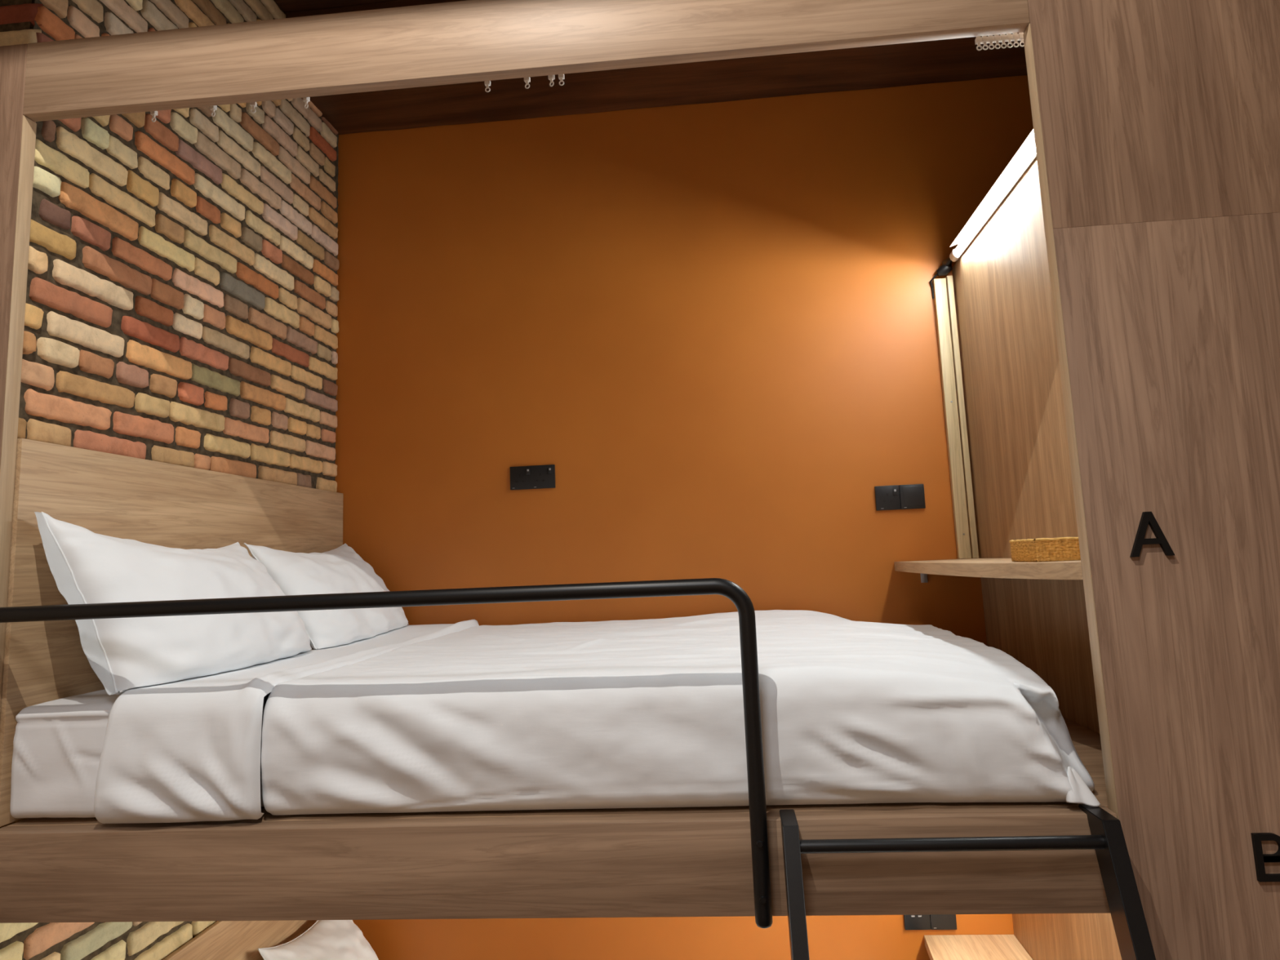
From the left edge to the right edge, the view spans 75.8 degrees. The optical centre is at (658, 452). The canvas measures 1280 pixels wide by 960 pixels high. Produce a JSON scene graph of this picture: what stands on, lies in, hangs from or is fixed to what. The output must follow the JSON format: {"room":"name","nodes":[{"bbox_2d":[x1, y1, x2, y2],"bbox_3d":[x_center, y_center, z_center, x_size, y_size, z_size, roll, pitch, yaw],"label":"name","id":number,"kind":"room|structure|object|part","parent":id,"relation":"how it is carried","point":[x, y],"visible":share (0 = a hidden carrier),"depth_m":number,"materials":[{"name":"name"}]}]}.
{"room":"dormitory","nodes":[
{"label":"dormitory","id":0,"kind":"room"},
{"bbox_2d":[0,0,339,959],"bbox_3d":[-1.263,0.374,2.158,0.244,3.700,1.308,-3,-8,4],"label":"wall","id":1,"kind":"structure","parent":0,"point":[182,294],"depth_m":2.04,"materials":[{"name":"brick"}]},
{"bbox_2d":[274,0,396,12],"bbox_3d":[-0.162,-1.818,0.715,5.000,0.165,4.738,-3,-8,4],"label":"ceiling","id":2,"kind":"structure","parent":0,"point":[286,6],"depth_m":2.63,"materials":[{"name":"brown wood"}]},
{"bbox_2d":[284,0,1027,134],"bbox_3d":[0.608,-1.390,2.694,3.623,0.222,0.384,-3,-8,4],"label":"ceiling beam","id":3,"kind":"structure","parent":2,"relation":"attached to","point":[954,60],"depth_m":2.78,"materials":[{"name":"light oak laminate"}]},
{"bbox_2d":[334,75,1036,959],"bbox_3d":[0.630,0.229,2.737,3.958,3.950,0.120,-3,-8,4],"label":"wall","id":4,"kind":"structure","parent":0,"point":[714,323],"depth_m":2.80,"materials":[{"name":"orange paint"}]},
{"bbox_2d":[510,464,555,489],"bbox_3d":[-0.425,0.083,2.779,0.154,0.079,0.013,-3,-8,4],"label":"wall socket","id":5,"kind":"object","parent":4,"relation":"attached to","point":[532,477],"visible":1,"depth_m":2.78,"materials":[{"name":"black plastic"}]},
{"bbox_2d":[874,484,925,510],"bbox_3d":[0.785,0.145,2.668,0.156,0.079,0.013,-3,-8,4],"label":"wall socket","id":6,"kind":"object","parent":4,"relation":"attached to","point":[913,495],"visible":1,"depth_m":2.67,"materials":[{"name":"black plastic"}]},
{"bbox_3d":[0.746,0.147,2.673,0.078,0.079,0.009,-3,-8,4],"label":"plate","id":7,"kind":"part","parent":6,"relation":"part of","materials":[{"name":"black plastic"}]},
{"bbox_3d":[0.824,0.143,2.666,0.078,0.079,0.009,-3,-8,4],"label":"plate","id":8,"kind":"part","parent":6,"relation":"part of","materials":[{"name":"black plastic"}]},
{"bbox_2d":[903,914,956,929],"bbox_3d":[0.826,1.409,2.501,0.154,0.079,0.010,-3,-8,4],"label":"wall socket","id":9,"kind":"object","parent":4,"relation":"attached to","point":[928,922],"visible":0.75,"depth_m":2.49,"materials":[{"name":"black plastic"}]},
{"bbox_3d":[0.788,1.411,2.504,0.076,0.079,0.009,-3,-8,4],"label":"plate","id":10,"kind":"part","parent":9,"relation":"part of","materials":[{"name":"black plastic"}]},
{"bbox_3d":[0.865,1.407,2.498,0.076,0.079,0.009,-3,-8,4],"label":"plate","id":11,"kind":"part","parent":9,"relation":"part of","materials":[{"name":"black plastic"}]},
{"bbox_2d":[932,275,978,559],"bbox_3d":[0.968,-0.124,2.680,0.060,0.931,0.026,-3,-8,4],"label":"batten","id":12,"kind":"object","parent":4,"relation":"attached to","point":[966,544],"visible":1,"depth_m":2.67,"materials":[{"name":"brown wood"}]},
{"bbox_3d":[0.000,1.962,0.208,5.000,0.100,4.738,-3,-8,4],"label":"floor","id":13,"kind":"structure","parent":0,"visible":0},
{"bbox_2d":[0,0,1121,959],"bbox_3d":[-0.357,0.691,2.023,2.739,2.930,1.338,-3,-8,4],"label":"bunk bed","id":14,"kind":"object","parent":13,"relation":"on","point":[696,861],"visible":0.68,"depth_m":1.49,"materials":[{"name":"brown wood"}]},
{"bbox_3d":[-1.477,0.663,1.462,0.600,2.930,0.032,-3,-8,4],"label":"post","id":15,"kind":"part","parent":14,"relation":"part of","materials":[{"name":"brown wood"}]},
{"bbox_2d":[9,646,315,817],"bbox_3d":[-0.231,0.594,2.018,1.780,0.202,1.250,-3,-8,4],"label":"mattress","id":16,"kind":"object","parent":14,"relation":"on","point":[58,744],"visible":0.02,"depth_m":1.47,"materials":[{"name":"white fabric"}]},
{"bbox_2d":[34,511,311,695],"bbox_3d":[-0.997,0.314,1.810,0.262,0.346,0.670,-3,-8,4],"label":"pillow","id":17,"kind":"object","parent":16,"relation":"on","point":[86,566],"visible":0.89,"depth_m":1.59,"materials":[{"name":"white fabric"}]},
{"bbox_2d":[244,542,408,649],"bbox_3d":[-0.936,0.410,2.439,0.254,0.302,0.611,-3,-8,4],"label":"pillow","id":18,"kind":"object","parent":16,"relation":"on","point":[340,570],"visible":0.81,"depth_m":2.27,"materials":[{"name":"white fabric"}]},
{"bbox_2d":[93,609,1100,823],"bbox_3d":[-0.077,0.559,2.004,1.708,0.259,1.338,-3,-8,4],"label":"duvet","id":19,"kind":"object","parent":16,"relation":"on","point":[462,716],"visible":0.92,"depth_m":1.40,"materials":[{"name":"white fabric"}]},
{"bbox_2d":[0,438,342,826],"bbox_3d":[-1.132,0.402,2.143,0.013,0.697,1.304,-3,-8,4],"label":"headboard","id":20,"kind":"object","parent":14,"relation":"attached to","point":[166,504],"visible":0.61,"depth_m":1.72,"materials":[{"name":"brown wood"}]},
{"bbox_2d":[162,920,317,959],"bbox_3d":[-1.084,1.515,1.994,0.013,0.697,1.304,-3,-8,4],"label":"headboard","id":21,"kind":"object","parent":14,"relation":"attached to","point":[223,940],"visible":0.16,"depth_m":2.12,"materials":[{"name":"brown wood"}]},
{"bbox_2d":[0,577,773,928],"bbox_3d":[-0.791,0.517,1.382,1.922,0.534,0.045,-3,-8,4],"label":"guard rail","id":22,"kind":"object","parent":14,"relation":"attached to","point":[739,597],"visible":1,"depth_m":1.35,"materials":[{"name":"black metal"}]},
{"bbox_3d":[-0.223,0.684,1.359,1.886,0.145,0.044,-3,-8,4],"label":"rail","id":23,"kind":"part","parent":14,"relation":"part of","materials":[{"name":"brown wood"}]},
{"bbox_2d":[924,934,1032,959],"bbox_3d":[0.875,1.411,1.840,0.287,0.070,1.304,-3,-8,4],"label":"desk","id":24,"kind":"object","parent":14,"relation":"attached to","point":[939,947],"visible":1,"depth_m":2.41,"materials":[{"name":"brown wood"}]},
{"bbox_2d":[929,128,1036,298],"bbox_3d":[0.891,-0.662,2.120,0.076,0.129,1.284,-3,-8,4],"label":"tube light","id":25,"kind":"object","parent":14,"relation":"attached to","point":[1025,155],"visible":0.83,"depth_m":2.26,"materials":[{"name":"white plastic"}]},
{"bbox_2d":[955,145,1035,257],"bbox_3d":[0.912,-0.712,2.076,0.007,0.015,1.152,-3,-8,4],"label":"diffuser","id":26,"kind":"object","parent":25,"relation":"attached to","point":[1027,156],"depth_m":2.23,"materials":[{"name":"white plastic"}]},
{"bbox_2d":[893,558,1083,582],"bbox_3d":[0.827,0.296,1.990,0.287,0.070,1.304,-3,-8,4],"label":"shelf","id":27,"kind":"object","parent":14,"relation":"attached to","point":[1006,568],"visible":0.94,"depth_m":1.65,"materials":[{"name":"brown wood"}]},
{"bbox_2d":[1008,537,1080,561],"bbox_3d":[0.814,0.189,1.620,0.188,0.044,0.146,-3,-8,4],"label":"box","id":28,"kind":"object","parent":27,"relation":"on","point":[1060,548],"visible":0.53,"depth_m":1.56,"materials":[{"name":"wicker"}]},
{"bbox_3d":[0.999,0.684,1.925,0.022,2.802,1.304,-3,-8,4],"label":"panel","id":29,"kind":"part","parent":14,"relation":"part of","materials":[{"name":"brown wood"}]},
{"bbox_3d":[-0.279,-0.733,1.570,1.878,0.014,0.024,-3,-8,4],"label":"track","id":30,"kind":"object","parent":14,"relation":"attached to","visible":0},
{"bbox_2d":[150,111,157,122],"bbox_3d":[-0.996,-0.668,1.624,0.011,0.031,0.008,-4,-8,15],"label":"curtain hook","id":31,"kind":"object","parent":30,"relation":"hanging from","point":[153,113],"visible":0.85,"depth_m":1.62,"materials":[{"name":"white plastic"}]},
{"bbox_2d":[209,105,217,116],"bbox_3d":[-0.874,-0.674,1.614,0.011,0.031,0.008,-6,-8,24],"label":"curtain hook","id":32,"kind":"object","parent":30,"relation":"hanging from","point":[214,108],"visible":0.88,"depth_m":1.61,"materials":[{"name":"white plastic"}]},
{"bbox_2d":[249,102,257,113],"bbox_3d":[-0.792,-0.679,1.608,0.011,0.031,0.008,-2,-8,-4],"label":"curtain hook","id":33,"kind":"object","parent":30,"relation":"hanging from","point":[253,104],"visible":0.86,"depth_m":1.60,"materials":[{"name":"white plastic"}]},
{"bbox_2d":[302,97,310,108],"bbox_3d":[-0.685,-0.684,1.599,0.011,0.031,0.008,-7,-9,29],"label":"curtain hook","id":34,"kind":"object","parent":30,"relation":"hanging from","point":[306,100],"visible":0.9,"depth_m":1.60,"materials":[{"name":"white plastic"}]},
{"bbox_2d":[484,80,490,92],"bbox_3d":[-0.326,-0.704,1.571,0.011,0.031,0.008,-3,-8,3],"label":"curtain hook","id":35,"kind":"object","parent":30,"relation":"hanging from","point":[487,83],"visible":0.87,"depth_m":1.57,"materials":[{"name":"white plastic"}]},
{"bbox_2d":[524,76,530,88],"bbox_3d":[-0.249,-0.708,1.565,0.011,0.031,0.008,-4,-8,12],"label":"curtain hook","id":36,"kind":"object","parent":30,"relation":"hanging from","point":[526,80],"visible":0.83,"depth_m":1.56,"materials":[{"name":"white plastic"}]},
{"bbox_2d":[547,75,555,86],"bbox_3d":[-0.203,-0.710,1.561,0.011,0.031,0.008,-7,-9,30],"label":"curtain hook","id":37,"kind":"object","parent":30,"relation":"hanging from","point":[550,77],"visible":0.88,"depth_m":1.56,"materials":[{"name":"white plastic"}]},
{"bbox_2d":[558,74,564,85],"bbox_3d":[-0.184,-0.711,1.560,0.011,0.031,0.008,-3,-8,4],"label":"curtain hook","id":38,"kind":"object","parent":30,"relation":"hanging from","point":[561,77],"visible":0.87,"depth_m":1.56,"materials":[{"name":"white plastic"}]},
{"bbox_2d":[974,35,982,50],"bbox_3d":[0.584,-0.748,1.499,0.011,0.031,0.008,-3,-8,4],"label":"curtain hook","id":39,"kind":"object","parent":30,"relation":"hanging from","point":[978,40],"visible":0.91,"depth_m":1.50,"materials":[{"name":"white plastic"}]},
{"bbox_2d":[981,35,988,49],"bbox_3d":[0.595,-0.748,1.498,0.011,0.031,0.008,-3,-8,4],"label":"curtain hook","id":40,"kind":"object","parent":30,"relation":"hanging from","point":[984,39],"visible":0.94,"depth_m":1.50,"materials":[{"name":"white plastic"}]},
{"bbox_2d":[987,35,994,49],"bbox_3d":[0.606,-0.749,1.497,0.011,0.031,0.008,-3,-8,4],"label":"curtain hook","id":41,"kind":"object","parent":30,"relation":"hanging from","point":[991,38],"visible":0.91,"depth_m":1.50,"materials":[{"name":"white plastic"}]},
{"bbox_2d":[993,34,1000,48],"bbox_3d":[0.617,-0.750,1.496,0.011,0.031,0.008,-3,-8,4],"label":"curtain hook","id":42,"kind":"object","parent":30,"relation":"hanging from","point":[997,37],"visible":0.89,"depth_m":1.49,"materials":[{"name":"white plastic"}]},
{"bbox_2d":[1000,34,1006,48],"bbox_3d":[0.628,-0.750,1.495,0.011,0.031,0.008,-3,-8,4],"label":"curtain hook","id":43,"kind":"object","parent":30,"relation":"hanging from","point":[1003,37],"visible":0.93,"depth_m":1.49,"materials":[{"name":"white plastic"}]},
{"bbox_2d":[1005,33,1013,48],"bbox_3d":[0.639,-0.751,1.495,0.011,0.031,0.008,-3,-8,4],"label":"curtain hook","id":44,"kind":"object","parent":30,"relation":"hanging from","point":[1009,36],"visible":0.92,"depth_m":1.49,"materials":[{"name":"white plastic"}]},
{"bbox_2d":[1012,32,1019,47],"bbox_3d":[0.649,-0.751,1.494,0.011,0.031,0.008,-3,-8,4],"label":"curtain hook","id":45,"kind":"object","parent":30,"relation":"hanging from","point":[1015,36],"visible":0.91,"depth_m":1.49,"materials":[{"name":"white plastic"}]},
{"bbox_2d":[1017,32,1024,46],"bbox_3d":[0.660,-0.752,1.493,0.011,0.031,0.008,-3,-8,4],"label":"curtain hook","id":46,"kind":"object","parent":30,"relation":"hanging from","point":[1020,34],"visible":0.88,"depth_m":1.49,"materials":[{"name":"white plastic"}]},
{"bbox_3d":[-0.182,1.710,1.880,1.778,0.201,1.253,-3,-8,4],"label":"mattress","id":47,"kind":"object","parent":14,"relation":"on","visible":0},
{"bbox_2d":[257,920,378,959],"bbox_3d":[-0.911,1.502,2.346,0.222,0.377,0.498,-3,-8,4],"label":"pillow","id":48,"kind":"object","parent":47,"relation":"on","point":[326,940],"visible":0.82,"depth_m":2.34,"materials":[{"name":"white fabric"}]},
{"bbox_2d":[779,804,1155,959],"bbox_3d":[0.449,1.248,0.899,0.498,1.456,0.666,-3,-8,4],"label":"ladder","id":49,"kind":"object","parent":13,"relation":"on","point":[1107,838],"visible":1,"depth_m":1.22,"materials":[{"name":"black metal"}]},
{"bbox_2d":[1022,0,1279,959],"bbox_3d":[1.393,0.138,1.285,1.402,3.680,0.032,-3,-8,4],"label":"wood panel","id":50,"kind":"object","parent":13,"relation":"on","point":[1156,123],"visible":1,"depth_m":1.34,"materials":[{"name":"brown wood"}]},
{"bbox_2d":[1129,511,1174,556],"bbox_3d":[0.788,0.130,1.317,0.066,0.071,0.007,-3,-8,4],"label":"letter sign","id":51,"kind":"object","parent":50,"relation":"attached to","point":[1147,517],"visible":1,"depth_m":1.31,"materials":[{"name":"black plastic"}]},
{"bbox_2d":[1250,832,1279,881],"bbox_3d":[0.929,0.612,1.243,0.050,0.068,0.007,-3,-8,4],"label":"letter sign","id":52,"kind":"object","parent":50,"relation":"attached to","point":[1260,859],"visible":1,"depth_m":1.24,"materials":[{"name":"black plastic"}]}
]}

